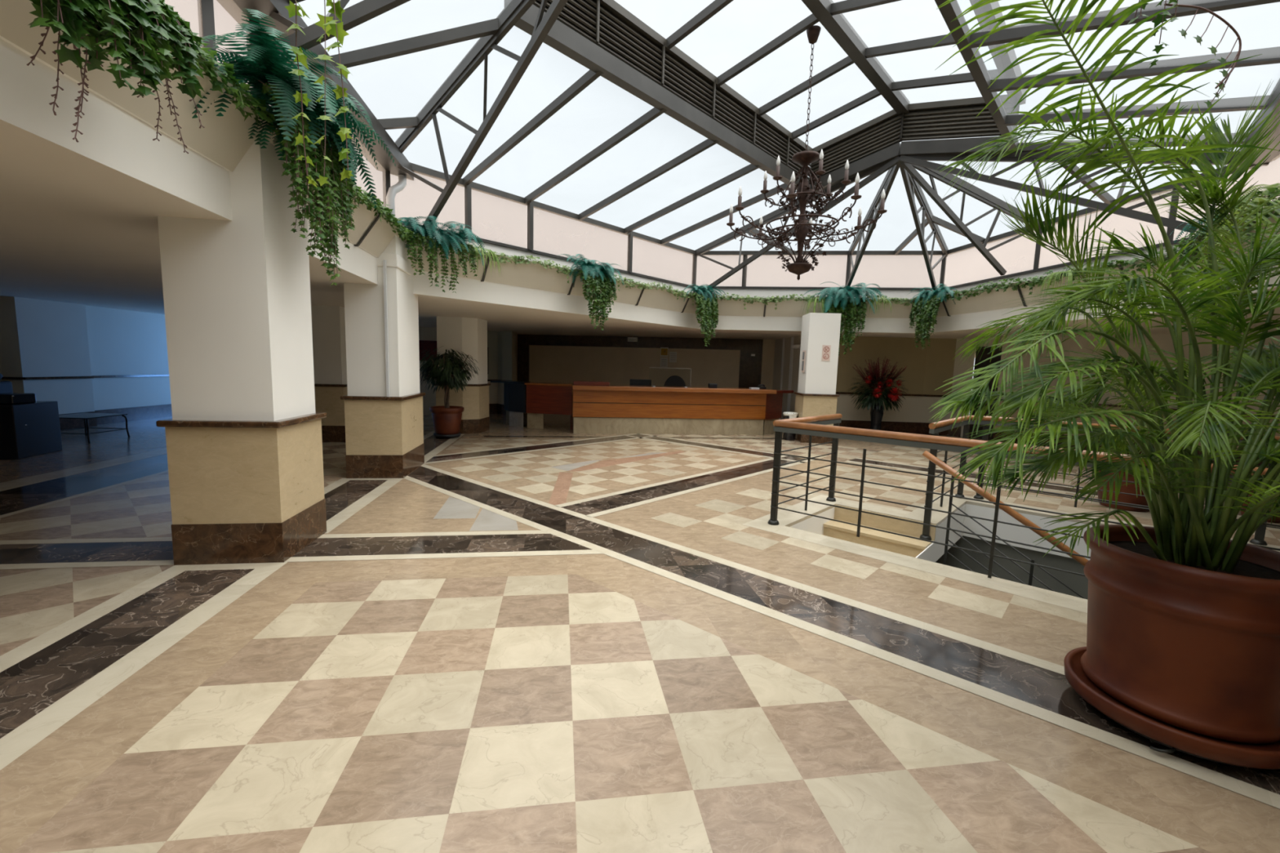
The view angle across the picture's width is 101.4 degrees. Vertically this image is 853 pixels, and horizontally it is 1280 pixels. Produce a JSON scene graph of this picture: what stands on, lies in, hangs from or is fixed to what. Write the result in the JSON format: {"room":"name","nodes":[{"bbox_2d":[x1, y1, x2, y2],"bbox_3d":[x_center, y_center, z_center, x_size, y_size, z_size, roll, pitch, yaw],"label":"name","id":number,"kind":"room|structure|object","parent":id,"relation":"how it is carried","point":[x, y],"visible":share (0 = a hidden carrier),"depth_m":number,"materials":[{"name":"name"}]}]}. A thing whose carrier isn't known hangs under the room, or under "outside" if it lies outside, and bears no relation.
{"room":"hotel lobby","nodes":[
{"label":"hotel lobby","id":0,"kind":"room"},
{"bbox_2d":[0,296,172,430],"bbox_3d":[-10.565,-0.572,4.969,0.569,2.430,22.705,1,7,-7],"label":"wall","id":1,"kind":"structure","parent":0,"point":[84,358],"depth_m":10.44,"materials":[{"name":"beige paint"}]},
{"bbox_2d":[418,326,436,415],"bbox_3d":[-6.408,-1.669,15.674,1.900,2.420,2.650,1,7,-9],"label":"wall","id":2,"kind":"structure","parent":0,"point":[424,333],"depth_m":14.47,"materials":[{"name":"beige paint"}]},
{"bbox_2d":[418,340,436,372],"bbox_3d":[-5.996,-1.924,14.322,0.900,0.855,0.030,1,7,-9],"label":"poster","id":3,"kind":"object","parent":2,"relation":"attached to","point":[431,345],"visible":0.18,"depth_m":14.32,"materials":[{"name":"black"}]},
{"bbox_2d":[487,330,511,414],"bbox_3d":[-4.547,-1.562,15.149,1.658,2.430,0.518,0,7,-12],"label":"wall","id":4,"kind":"structure","parent":0,"point":[499,343],"depth_m":15.33,"materials":[{"name":"beige paint"}]},
{"bbox_2d":[511,331,516,381],"bbox_3d":[-3.812,-1.621,15.895,0.001,2.420,1.600,1,7,-9],"label":"wall","id":5,"kind":"structure","parent":0,"point":[513,335],"depth_m":15.73,"materials":[{"name":"beige paint"}]},
{"bbox_2d":[0,412,1279,852],"bbox_3d":[0.525,0.477,9.232,51.001,0.003,54.001,8,9,42],"label":"floor","id":6,"kind":"structure","parent":0,"point":[553,638],"depth_m":2.54,"materials":[{"name":"beige tile"}]},
{"bbox_2d":[0,373,62,460],"bbox_3d":[-9.145,-0.189,7.263,1.163,1.230,0.902,-1,7,-19],"label":"cabinet","id":7,"kind":"object","parent":6,"relation":"on","point":[29,427],"visible":1,"depth_m":7.35,"materials":[{"name":"black wood"}]},
{"bbox_2d":[58,413,129,443],"bbox_3d":[-9.502,0.016,8.986,0.832,0.417,0.782,1,6,-1],"label":"coffee table","id":8,"kind":"object","parent":6,"relation":"on","point":[86,416],"visible":0.76,"depth_m":8.98,"materials":[{"name":"black wood"}]},
{"bbox_2d":[155,136,326,565],"bbox_3d":[-2.988,-0.583,3.979,0.780,3.100,0.780,1,7,-9],"label":"pillar","id":9,"kind":"structure","parent":6,"relation":"on","point":[244,439],"depth_m":3.71,"materials":[{"name":"white paint"}]},
{"bbox_2d":[191,8,395,285],"bbox_3d":[-2.516,-1.784,3.798,1.156,1.472,1.754,0,7,-11],"label":"hanging plant","id":10,"kind":"object","parent":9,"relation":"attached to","point":[273,83],"visible":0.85,"depth_m":3.49,"materials":[{"name":"green plant"}]},
{"bbox_2d":[311,305,347,442],"bbox_3d":[-5.637,-0.959,9.587,0.670,2.430,0.670,1,7,-9],"label":"pillar","id":11,"kind":"structure","parent":6,"relation":"on","point":[328,322],"depth_m":9.32,"materials":[{"name":"white paint"}]},
{"bbox_2d":[340,235,425,478],"bbox_3d":[-3.408,-0.920,7.012,0.740,3.060,1.120,1,7,-9],"label":"pillar","id":12,"kind":"structure","parent":6,"relation":"on","point":[384,434],"depth_m":6.59,"materials":[{"name":"white paint"}]},
{"bbox_2d":[382,259,390,396],"bbox_3d":[-3.136,-1.183,6.477,0.030,1.700,0.030,1,7,-9],"label":"conduit","id":13,"kind":"object","parent":12,"relation":"attached to","point":[384,268],"visible":1,"depth_m":6.46,"materials":[{"name":"grey plastic"}]},
{"bbox_2d":[376,253,410,275],"bbox_3d":[-3.179,-2.075,6.691,0.320,0.160,0.600,1,7,-9],"label":"capital","id":14,"kind":"object","parent":12,"relation":"attached to","point":[392,260],"visible":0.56,"depth_m":6.42,"materials":[{"name":"white paint"}]},
{"bbox_2d":[419,346,479,439],"bbox_3d":[-3.815,-0.670,10.262,1.273,1.806,1.203,1,7,-9],"label":"potted tree","id":15,"kind":"object","parent":6,"relation":"on","point":[446,419],"visible":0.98,"depth_m":10.14,"materials":[{"name":"green plant"}]},
{"bbox_2d":[435,315,490,433],"bbox_3d":[-3.821,-1.117,11.422,1.050,2.430,1.170,1,7,-9],"label":"pillar","id":16,"kind":"structure","parent":6,"relation":"on","point":[468,335],"depth_m":10.99,"materials":[{"name":"white paint"}]},
{"bbox_2d":[490,380,793,435],"bbox_3d":[0.112,-0.464,12.681,7.410,1.070,2.150,1,7,-9],"label":"reception desk","id":17,"kind":"object","parent":6,"relation":"on","point":[594,409],"visible":0.97,"depth_m":11.97,"materials":[{"name":"brown wood"}]},
{"bbox_2d":[770,413,842,511],"bbox_3d":[1.794,0.405,5.639,0.109,1.031,1.455,8,9,44],"label":"railing","id":18,"kind":"object","parent":6,"relation":"on","point":[835,419],"visible":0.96,"depth_m":5.76,"materials":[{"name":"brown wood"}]},
{"bbox_2d":[794,312,841,444],"bbox_3d":[3.820,-1.036,11.324,0.765,2.720,0.804,2,7,2],"label":"pillar","id":19,"kind":"structure","parent":6,"relation":"on","point":[815,395],"depth_m":10.99,"materials":[{"name":"white paint"}]},
{"bbox_2d":[847,355,908,430],"bbox_3d":[5.728,-0.725,12.608,1.205,1.920,1.309,7,8,39],"label":"flower vase","id":20,"kind":"object","parent":6,"relation":"on","point":[876,404],"visible":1,"depth_m":12.44,"materials":[{"name":"black plastic"}]},
{"bbox_2d":[822,504,936,561],"bbox_3d":[3.117,2.246,4.501,3.580,2.285,1.240,8,9,42],"label":"staircase","id":21,"kind":"structure","parent":6,"relation":"attached to","point":[904,545],"depth_m":5.54,"materials":[{"name":"stone"}]},
{"bbox_2d":[922,450,1088,599],"bbox_3d":[3.726,1.503,4.488,2.560,2.303,0.060,8,9,42],"label":"handrail","id":22,"kind":"object","parent":21,"relation":"on","point":[938,462],"visible":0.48,"depth_m":4.85,"materials":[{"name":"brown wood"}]},
{"bbox_2d":[789,503,1092,562],"bbox_3d":[4.026,1.729,4.558,4.740,1.170,2.620,8,9,42],"label":"stairwell wall","id":23,"kind":"structure","parent":6,"relation":"attached to","point":[813,524],"depth_m":5.93,"materials":[{"name":"white paint"}]},
{"bbox_2d":[919,415,1279,545],"bbox_3d":[5.139,0.616,5.365,4.271,1.201,1.590,4,7,18],"label":"railing","id":24,"kind":"object","parent":23,"relation":"attached to","point":[940,426],"visible":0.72,"depth_m":5.68,"materials":[{"name":"brown wood"}]},
{"bbox_2d":[785,501,1104,526],"bbox_3d":[4.043,1.133,4.490,4.740,0.030,2.620,8,9,42],"label":"trim","id":25,"kind":"structure","parent":6,"relation":"attached to","point":[966,502],"depth_m":5.79,"materials":[{"name":"beige stone"}]},
{"bbox_2d":[767,420,1279,578],"bbox_3d":[3.098,0.688,3.474,4.955,1.031,0.117,8,9,43],"label":"railing","id":26,"kind":"object","parent":6,"relation":"on","point":[913,440],"visible":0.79,"depth_m":4.26,"materials":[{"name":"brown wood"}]},
{"bbox_2d":[1097,420,1153,511],"bbox_3d":[5.807,0.403,6.214,0.780,1.130,0.797,1,7,-9],"label":"potted plant","id":27,"kind":"object","parent":6,"relation":"on","point":[1131,488],"visible":0.08,"depth_m":6.07,"materials":[{"name":"ceramic"}]},
{"bbox_2d":[1063,646,1279,769],"bbox_3d":[2.382,1.247,2.342,0.770,0.136,0.770,1,7,-9],"label":"saucer","id":28,"kind":"object","parent":6,"relation":"on","point":[1227,753],"visible":0.48,"depth_m":2.09,"materials":[{"name":"ceramic"}]},
{"bbox_2d":[1080,524,1279,743],"bbox_3d":[2.393,0.865,2.298,0.744,0.677,0.744,1,7,-9],"label":"tub","id":29,"kind":"object","parent":28,"relation":"on","point":[1197,651],"visible":0.87,"depth_m":2.08,"materials":[{"name":"ceramic"}]},
{"bbox_2d":[928,0,1279,573],"bbox_3d":[2.349,-0.713,2.342,2.476,2.638,1.838,0,7,-15],"label":"areca palm","id":30,"kind":"object","parent":29,"relation":"in","point":[1187,534],"visible":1,"depth_m":2.23,"materials":[{"name":"green plant"}]},
{"bbox_2d":[0,119,1279,358],"bbox_3d":[3.724,-0.208,-5.335,40.102,0.001,69.021,1,7,-9],"label":"ceiling","id":31,"kind":"structure","parent":0,"point":[75,228],"depth_m":5.09,"materials":[{"name":"paint"}]},
{"bbox_2d":[516,333,775,389],"bbox_3d":[0.017,-1.542,16.154,7.974,2.420,0.001,2,7,8],"label":"wall","id":32,"kind":"structure","parent":0,"point":[616,366],"depth_m":16.13,"materials":[{"name":"paint"}]},
{"bbox_2d":[517,333,763,387],"bbox_3d":[-0.144,-1.547,16.156,7.285,2.420,2.143,1,7,-9],"label":"trim","id":33,"kind":"structure","parent":32,"relation":"attached to","point":[750,366],"depth_m":15.93,"materials":[{"name":"brown wood"}]},
{"bbox_2d":[772,335,800,419],"bbox_3d":[4.041,-1.235,14.459,0.001,2.420,2.358,1,7,-4],"label":"wall","id":34,"kind":"structure","parent":0,"point":[778,343],"depth_m":14.47,"materials":[{"name":"beige paint"}]},
{"bbox_2d":[778,336,794,419],"bbox_3d":[4.032,-1.272,14.427,0.056,2.400,0.762,1,7,-8],"label":"trim","id":35,"kind":"structure","parent":34,"relation":"attached to","point":[793,337],"depth_m":14.17,"materials":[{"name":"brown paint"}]},
{"bbox_2d":[402,224,1186,299],"bbox_3d":[2.672,-2.061,3.425,11.139,0.480,19.172,1,7,-9],"label":"trim","id":36,"kind":"structure","parent":0,"point":[764,293],"depth_m":11.28,"materials":[{"name":"white paint"}]},
{"bbox_2d":[197,0,390,213],"bbox_3d":[-2.700,-2.682,1.740,0.108,0.878,11.514,1,7,-9],"label":"window","id":37,"kind":"structure","parent":36,"relation":"attached to","point":[205,7],"depth_m":3.59,"materials":[{"name":"grey metal"}]},
{"bbox_2d":[216,0,413,180],"bbox_3d":[-2.631,-3.008,1.847,0.400,0.180,11.780,1,7,-9],"label":"gutter","id":38,"kind":"object","parent":37,"relation":"attached to","point":[234,7],"visible":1,"depth_m":5.08,"materials":[{"name":"grey paint"}]},
{"bbox_2d":[386,174,406,217],"bbox_3d":[-3.450,-3.038,7.434,0.112,1.070,0.337,4,7,20],"label":"drainpipe","id":39,"kind":"object","parent":38,"relation":"attached to","point":[401,184],"visible":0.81,"depth_m":7.31,"materials":[{"name":"grey plastic"}]},
{"bbox_2d":[220,0,410,79],"bbox_3d":[-1.570,-3.310,4.051,2.943,1.812,0.690,1,7,-9],"label":"roof truss","id":40,"kind":"object","parent":37,"relation":"attached to","point":[364,11],"visible":0.53,"depth_m":3.73,"materials":[{"name":"grey metal"}]},
{"bbox_2d":[329,0,524,147],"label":"window","id":41,"kind":"structure","parent":37,"relation":"on","point":[486,30],"depth_m":5.21,"materials":[{"name":"grey metal"}]},
{"bbox_2d":[397,0,568,231],"bbox_3d":[-1.766,-3.403,5.799,4.766,2.037,0.231,8,9,43],"label":"roof truss","id":42,"kind":"object","parent":37,"relation":"attached to","point":[542,27],"visible":0.84,"depth_m":5.60,"materials":[{"name":"grey metal"}]},
{"bbox_2d":[397,162,697,287],"bbox_3d":[-1.093,-3.586,10.080,0.123,0.878,7.298,7,9,42],"label":"window","id":43,"kind":"structure","parent":36,"relation":"attached to","point":[416,168],"depth_m":9.16,"materials":[{"name":"beige paint"}]},
{"bbox_2d":[462,69,900,254],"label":"frame","id":44,"kind":"structure","parent":43,"relation":"on","point":[590,76],"depth_m":8.40,"materials":[{"name":"grey metal"}]},
{"bbox_2d":[504,0,813,190],"bbox_3d":[0.981,-4.624,7.532,0.140,0.795,6.710,8,9,42],"label":"beam","id":45,"kind":"structure","parent":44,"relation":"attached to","point":[603,36],"depth_m":6.73,"materials":[{"name":"grey metal"}]},
{"bbox_2d":[595,0,880,140],"bbox_3d":[1.592,-5.059,6.930,1.640,0.428,6.680,8,9,42],"label":"window","id":46,"kind":"structure","parent":45,"relation":"on","point":[716,6],"depth_m":7.38,"materials":[{"name":"grey metal"}]},
{"bbox_2d":[695,155,900,288],"bbox_3d":[2.750,-3.892,10.767,0.383,1.938,4.875,-4,8,-39],"label":"roof truss","id":47,"kind":"object","parent":43,"relation":"attached to","point":[875,172],"visible":0.56,"depth_m":10.42,"materials":[{"name":"grey metal"}]},
{"bbox_2d":[700,250,946,289],"bbox_3d":[4.172,-3.703,12.410,5.736,0.878,0.129,2,7,8],"label":"window","id":48,"kind":"structure","parent":36,"relation":"attached to","point":[744,253],"depth_m":12.30,"materials":[{"name":"grey metal"}]},
{"bbox_2d":[750,166,948,255],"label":"window","id":49,"kind":"structure","parent":48,"relation":"on","point":[914,233],"depth_m":11.07,"materials":[{"name":"metal"}]},
{"bbox_2d":[809,109,902,194],"bbox_3d":[3.842,-4.922,9.420,1.659,1.116,0.140,8,9,42],"label":"ventilation grille","id":50,"kind":"object","parent":49,"relation":"attached to","point":[875,142],"visible":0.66,"depth_m":9.30,"materials":[{"name":"grey metal"}]},
{"bbox_2d":[844,159,900,288],"bbox_3d":[4.576,-3.827,10.653,0.227,1.930,3.365,3,7,8],"label":"roof truss","id":51,"kind":"object","parent":48,"relation":"attached to","point":[887,185],"visible":0.88,"depth_m":10.42,"materials":[{"name":"grey metal"}]},
{"bbox_2d":[899,164,947,290],"bbox_3d":[5.717,-3.776,10.487,0.089,1.933,4.000,7,9,41],"label":"roof truss","id":52,"kind":"object","parent":48,"relation":"attached to","point":[911,188],"visible":0.96,"depth_m":10.26,"materials":[{"name":"grey metal"}]},
{"bbox_2d":[946,160,1272,288],"bbox_3d":[7.386,-3.254,9.267,0.107,0.878,5.617,1,7,-8],"label":"window","id":53,"kind":"structure","parent":36,"relation":"attached to","point":[1082,212],"depth_m":9.12,"materials":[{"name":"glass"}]},
{"bbox_2d":[900,160,1040,275],"bbox_3d":[5.859,-3.692,9.337,3.033,1.828,0.133,0,7,-11],"label":"roof truss","id":54,"kind":"object","parent":53,"relation":"attached to","point":[932,193],"visible":0.94,"depth_m":9.26,"materials":[{"name":"grey metal"}]},
{"bbox_2d":[904,150,1239,243],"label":"window","id":55,"kind":"structure","parent":53,"relation":"on","point":[1106,197],"depth_m":8.72,"materials":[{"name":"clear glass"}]},
{"bbox_2d":[898,94,1019,155],"bbox_3d":[5.034,-4.765,8.334,1.659,1.116,0.140,8,9,42],"label":"ventilation grille","id":56,"kind":"object","parent":55,"relation":"attached to","point":[946,120],"visible":0.65,"depth_m":8.36,"materials":[{"name":"grey metal"}]},
{"bbox_2d":[801,0,910,115],"bbox_3d":[2.192,-5.139,6.369,0.160,0.170,6.680,8,9,42],"label":"ridge beam","id":57,"kind":"structure","parent":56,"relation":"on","point":[839,28],"depth_m":7.17,"materials":[{"name":"grey metal"}]},
{"bbox_2d":[726,25,887,279],"bbox_3d":[2.187,-3.538,6.904,1.910,3.140,1.912,2,6,1],"label":"chandelier","id":58,"kind":"object","parent":57,"relation":"hanging from","point":[803,193],"visible":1,"depth_m":6.87,"materials":[{"name":"metal"}]},
{"bbox_2d":[734,186,744,210],"bbox_3d":[1.264,-2.888,6.626,0.120,0.300,0.117,1,7,-9],"label":"candle","id":59,"kind":"object","parent":58,"relation":"on","point":[740,198],"depth_m":6.61,"materials":[{"name":"white wax"}]},
{"bbox_2d":[773,155,782,180],"bbox_3d":[1.751,-3.279,6.638,0.120,0.300,0.117,1,7,-9],"label":"candle","id":60,"kind":"object","parent":58,"relation":"on","point":[777,177],"depth_m":6.62,"materials":[{"name":"white wax"}]},
{"bbox_2d":[786,171,797,198],"bbox_3d":[1.777,-2.813,6.094,0.120,0.300,0.117,1,7,-9],"label":"candle","id":61,"kind":"object","parent":58,"relation":"on","point":[792,194],"depth_m":6.08,"materials":[{"name":"white wax"}]},
{"bbox_2d":[815,149,825,175],"bbox_3d":[2.219,-3.240,6.416,0.120,0.300,0.117,1,7,-9],"label":"candle","id":62,"kind":"object","parent":58,"relation":"on","point":[820,171],"depth_m":6.40,"materials":[{"name":"white wax"}]},
{"bbox_2d":[840,160,850,184],"bbox_3d":[2.648,-3.261,6.709,0.120,0.300,0.117,1,7,-9],"label":"candle","id":63,"kind":"object","parent":58,"relation":"on","point":[846,181],"depth_m":6.69,"materials":[{"name":"white wax"}]},
{"bbox_2d":[850,173,862,199],"bbox_3d":[2.519,-2.791,6.079,0.120,0.300,0.117,1,7,-9],"label":"candle","id":64,"kind":"object","parent":58,"relation":"on","point":[855,196],"depth_m":6.06,"materials":[{"name":"white wax"}]},
{"bbox_2d":[876,188,887,213],"bbox_3d":[3.055,-2.834,6.590,0.120,0.300,0.117,1,7,-9],"label":"candle","id":65,"kind":"object","parent":58,"relation":"on","point":[882,211],"depth_m":6.57,"materials":[{"name":"white wax"}]},
{"bbox_2d":[969,0,1026,106],"bbox_3d":[3.375,-4.660,5.320,0.160,0.200,6.680,8,9,42],"label":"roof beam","id":66,"kind":"structure","parent":56,"relation":"attached to","point":[1002,61],"depth_m":6.66,"materials":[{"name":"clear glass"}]},
{"bbox_2d":[830,0,1000,90],"bbox_3d":[2.784,-4.902,5.845,1.640,0.428,6.680,8,9,42],"label":"window","id":67,"kind":"structure","parent":66,"relation":"on","point":[842,6],"depth_m":7.01,"materials":[{"name":"clear glass"}]},
{"bbox_2d":[835,335,956,435],"bbox_3d":[5.965,-1.045,13.224,3.698,2.430,0.149,2,7,3],"label":"wall","id":68,"kind":"structure","parent":0,"point":[926,370],"depth_m":13.20,"materials":[{"name":"paint"}]},
{"bbox_2d":[0,35,1279,333],"bbox_3d":[2.350,-1.430,3.638,10.181,0.320,17.322,1,7,-9],"label":"fascia beam","id":69,"kind":"structure","parent":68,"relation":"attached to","point":[113,136],"depth_m":3.09,"materials":[{"name":"white paint"}]},
{"bbox_2d":[0,0,407,257],"bbox_3d":[-2.479,-1.712,1.889,0.500,0.396,11.514,1,7,-9],"label":"planter box","id":70,"kind":"object","parent":69,"relation":"on","point":[224,140],"visible":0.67,"depth_m":2.97,"materials":[{"name":"paint"}]},
{"bbox_2d":[27,0,204,99],"bbox_3d":[-2.065,-1.583,1.927,0.344,0.600,1.240,1,7,-9],"label":"hanging plant","id":71,"kind":"object","parent":70,"relation":"hanging from","point":[146,26],"visible":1,"depth_m":2.07,"materials":[{"name":"green plant"}]},
{"bbox_2d":[26,26,204,153],"bbox_3d":[-2.145,-1.504,2.167,0.207,0.813,0.746,1,7,-9],"label":"strands","id":72,"kind":"object","parent":71,"relation":"hanging from","point":[33,57],"visible":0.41,"depth_m":1.97,"materials":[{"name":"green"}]},
{"bbox_2d":[179,16,417,241],"bbox_3d":[-2.616,-2.115,4.527,0.207,0.359,4.912,1,7,-9],"label":"ivy garland","id":73,"kind":"object","parent":70,"relation":"attached to","point":[217,85],"visible":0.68,"depth_m":3.19,"materials":[{"name":"green plant"}]},
{"bbox_2d":[284,0,354,187],"bbox_3d":[-1.370,-1.685,2.249,0.290,1.229,0.225,1,7,-9],"label":"vine","id":74,"kind":"object","parent":70,"relation":"hanging from","point":[330,26],"visible":1,"depth_m":2.26,"materials":[{"name":"green plant"}]},
{"bbox_2d":[408,239,698,314],"bbox_3d":[-0.903,-2.572,9.834,0.837,0.396,7.504,7,9,42],"label":"planter box","id":75,"kind":"object","parent":69,"relation":"on","point":[531,275],"visible":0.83,"depth_m":8.65,"materials":[{"name":"paint"}]},
{"bbox_2d":[396,215,485,293],"bbox_3d":[-2.694,-2.292,7.046,1.490,0.968,0.798,-5,9,-44],"label":"hanging plant","id":76,"kind":"object","parent":75,"relation":"in","point":[455,240],"visible":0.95,"depth_m":6.97,"materials":[{"name":"green plant"}]},
{"bbox_2d":[415,233,696,305],"bbox_3d":[-0.710,-2.636,9.391,0.233,0.376,6.849,7,9,42],"label":"ivy garland","id":77,"kind":"object","parent":75,"relation":"attached to","point":[502,260],"visible":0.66,"depth_m":8.80,"materials":[{"name":"green plant"}]},
{"bbox_2d":[558,253,623,330],"bbox_3d":[-0.873,-2.319,9.200,1.311,1.240,0.709,-4,8,-38],"label":"hanging plant","id":78,"kind":"object","parent":75,"relation":"hanging from","point":[598,277],"visible":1,"depth_m":9.08,"materials":[{"name":"green plant"}]},
{"bbox_2d":[682,284,724,346],"bbox_3d":[1.395,-2.470,11.712,0.748,1.370,1.268,8,9,43],"label":"hanging plant","id":79,"kind":"object","parent":75,"relation":"in","point":[707,306],"visible":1,"depth_m":11.52,"materials":[{"name":"green plant"}]},
{"bbox_2d":[716,297,915,318],"bbox_3d":[4.078,-2.684,12.051,5.731,0.396,0.937,2,7,7],"label":"planter box","id":80,"kind":"object","parent":69,"relation":"on","point":[790,308],"visible":0.5,"depth_m":11.81,"materials":[{"name":"paint"}]},
{"bbox_2d":[711,292,919,309],"bbox_3d":[3.800,-2.757,11.585,4.701,0.388,0.235,3,7,8],"label":"ivy garland","id":81,"kind":"object","parent":80,"relation":"attached to","point":[792,296],"visible":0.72,"depth_m":11.65,"materials":[{"name":"green plant"}]},
{"bbox_2d":[802,281,892,355],"bbox_3d":[4.474,-2.360,11.410,1.746,1.662,0.986,2,7,6],"label":"hanging plant","id":82,"kind":"object","parent":80,"relation":"hanging from","point":[847,307],"visible":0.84,"depth_m":11.30,"materials":[{"name":"green plant"}]},
{"bbox_2d":[936,253,1184,316],"bbox_3d":[6.873,-2.292,9.303,1.062,0.396,5.616,1,7,-9],"label":"planter box","id":83,"kind":"object","parent":69,"relation":"on","point":[994,300],"visible":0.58,"depth_m":9.27,"materials":[{"name":"paint"}]},
{"bbox_2d":[908,283,957,348],"bbox_3d":[6.017,-2.275,10.926,0.677,1.329,1.226,-1,7,-24],"label":"hanging plant","id":84,"kind":"object","parent":83,"relation":"in","point":[926,307],"visible":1,"depth_m":10.82,"materials":[{"name":"green plant"}]},
{"bbox_2d":[1032,265,1086,299],"bbox_3d":[6.494,-2.209,8.041,0.588,0.557,0.726,-3,8,-33],"label":"hanging plant","id":85,"kind":"object","parent":83,"relation":"on","point":[1069,277],"visible":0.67,"depth_m":7.96,"materials":[{"name":"green plant"}]},
{"bbox_2d":[942,247,1178,300],"bbox_3d":[6.403,-2.388,8.942,0.234,0.373,4.910,1,7,-8],"label":"ivy garland","id":86,"kind":"object","parent":83,"relation":"attached to","point":[1036,280],"visible":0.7,"depth_m":8.56,"materials":[{"name":"green plant"}]},
{"bbox_2d":[1191,202,1279,280],"bbox_3d":[3.427,-1.354,0.216,0.837,0.396,15.441,5,8,30],"label":"planter box","id":87,"kind":"object","parent":69,"relation":"on","point":[1272,220],"visible":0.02,"depth_m":5.09,"materials":[{"name":"paint"}]},
{"bbox_2d":[1127,0,1177,67],"bbox_3d":[2.232,-1.834,2.230,0.242,0.565,0.140,1,7,-9],"label":"strand","id":88,"kind":"object","parent":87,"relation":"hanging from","point":[1160,18],"visible":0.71,"depth_m":2.25,"materials":[{"name":"green plant"}]},
{"bbox_2d":[1169,213,1228,297],"bbox_3d":[6.073,-1.830,5.616,0.869,0.905,0.605,-5,9,-43],"label":"hanging plant","id":89,"kind":"object","parent":87,"relation":"hanging from","point":[1196,237],"visible":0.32,"depth_m":5.58,"materials":[{"name":"green plant"}]},
{"bbox_2d":[1164,3,1241,106],"bbox_3d":[2.463,-1.623,2.297,0.363,0.434,0.031,2,6,-1],"label":"sprig","id":90,"kind":"object","parent":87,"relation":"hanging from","point":[1198,38],"visible":0.97,"depth_m":2.30,"materials":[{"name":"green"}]},
{"bbox_2d":[1173,186,1279,262],"bbox_3d":[5.443,-1.902,4.419,0.241,0.431,5.116,5,8,31],"label":"ivy garland","id":91,"kind":"object","parent":87,"relation":"attached to","point":[1180,245],"visible":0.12,"depth_m":4.74,"materials":[{"name":"green plant"}]},
{"bbox_2d":[1186,182,1279,280],"bbox_3d":[5.734,-1.700,4.993,0.695,1.030,1.026,4,7,16],"label":"hanging plant","id":92,"kind":"object","parent":87,"relation":"hanging from","point":[1257,201],"visible":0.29,"depth_m":4.79,"materials":[{"name":"green plant"}]},
{"bbox_2d":[947,338,969,436],"bbox_3d":[7.899,-0.964,12.990,0.284,2.430,0.050,7,9,42],"label":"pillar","id":93,"kind":"structure","parent":68,"relation":"in","point":[959,369],"depth_m":12.97,"materials":[{"name":"beige paint"}]},
{"bbox_2d":[960,337,1003,436],"bbox_3d":[8.300,-0.882,12.414,0.011,2.420,1.152,-2,7,-29],"label":"wall","id":94,"kind":"structure","parent":0,"point":[970,363],"depth_m":12.76,"materials":[{"name":"beige paint"}]},
{"bbox_2d":[968,346,1002,439],"bbox_3d":[8.329,-0.784,12.445,0.141,2.220,0.871,-2,7,-28],"label":"door","id":95,"kind":"structure","parent":94,"relation":"in","point":[984,356],"depth_m":12.54,"materials":[{"name":"black glass"}]},
{"bbox_2d":[935,535,1088,599],"bbox_3d":[3.574,2.717,4.176,7.700,2.270,4.020,8,9,42],"label":"floor","id":96,"kind":"structure","parent":0,"point":[1079,584],"depth_m":6.04,"materials":[{"name":"grey tile"}]},
{"bbox_2d":[992,328,1279,466],"bbox_3d":[9.944,0.074,4.382,2.171,2.430,15.424,1,7,-6],"label":"wall","id":97,"kind":"structure","parent":0,"point":[1164,340],"depth_m":10.70,"materials":[{"name":"beige paint"}]},
{"bbox_3d":[2.927,-2.693,-0.288,11.595,0.010,11.951,1,7,-9],"label":"ceiling strip","id":98,"kind":"object","parent":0,"visible":0},
{"bbox_2d":[1271,151,1279,160],"bbox_3d":[3.568,-2.311,0.039,0.662,0.878,15.441,5,8,30],"label":"window","id":99,"kind":"structure","parent":98,"relation":"attached to","point":[1277,156],"depth_m":6.32,"materials":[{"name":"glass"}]},
{"bbox_2d":[898,155,1269,232],"bbox_3d":[5.925,-3.485,7.538,4.266,1.837,0.568,7,8,37],"label":"roof truss","id":100,"kind":"object","parent":99,"relation":"attached to","point":[922,161],"visible":0.68,"depth_m":7.62,"materials":[{"name":"grey metal"}]},
{"bbox_2d":[967,0,1279,152],"bbox_3d":[1.203,-3.540,2.181,4.465,0.994,15.111,7,9,42],"label":"frame","id":101,"kind":"structure","parent":99,"relation":"on","point":[1269,55],"depth_m":5.26,"materials":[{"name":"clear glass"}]},
{"bbox_2d":[934,0,1018,152],"bbox_3d":[3.355,-3.964,5.399,0.100,0.120,6.680,8,9,42],"label":"roof beam","id":102,"kind":"structure","parent":101,"relation":"attached to","point":[949,11],"depth_m":5.74,"materials":[{"name":"grey metal"}]},
{"bbox_2d":[1236,78,1279,169],"bbox_3d":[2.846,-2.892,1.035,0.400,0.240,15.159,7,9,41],"label":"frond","id":103,"kind":"object","parent":99,"relation":"attached to","point":[1277,89],"visible":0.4,"depth_m":5.67,"materials":[{"name":"green plant"}]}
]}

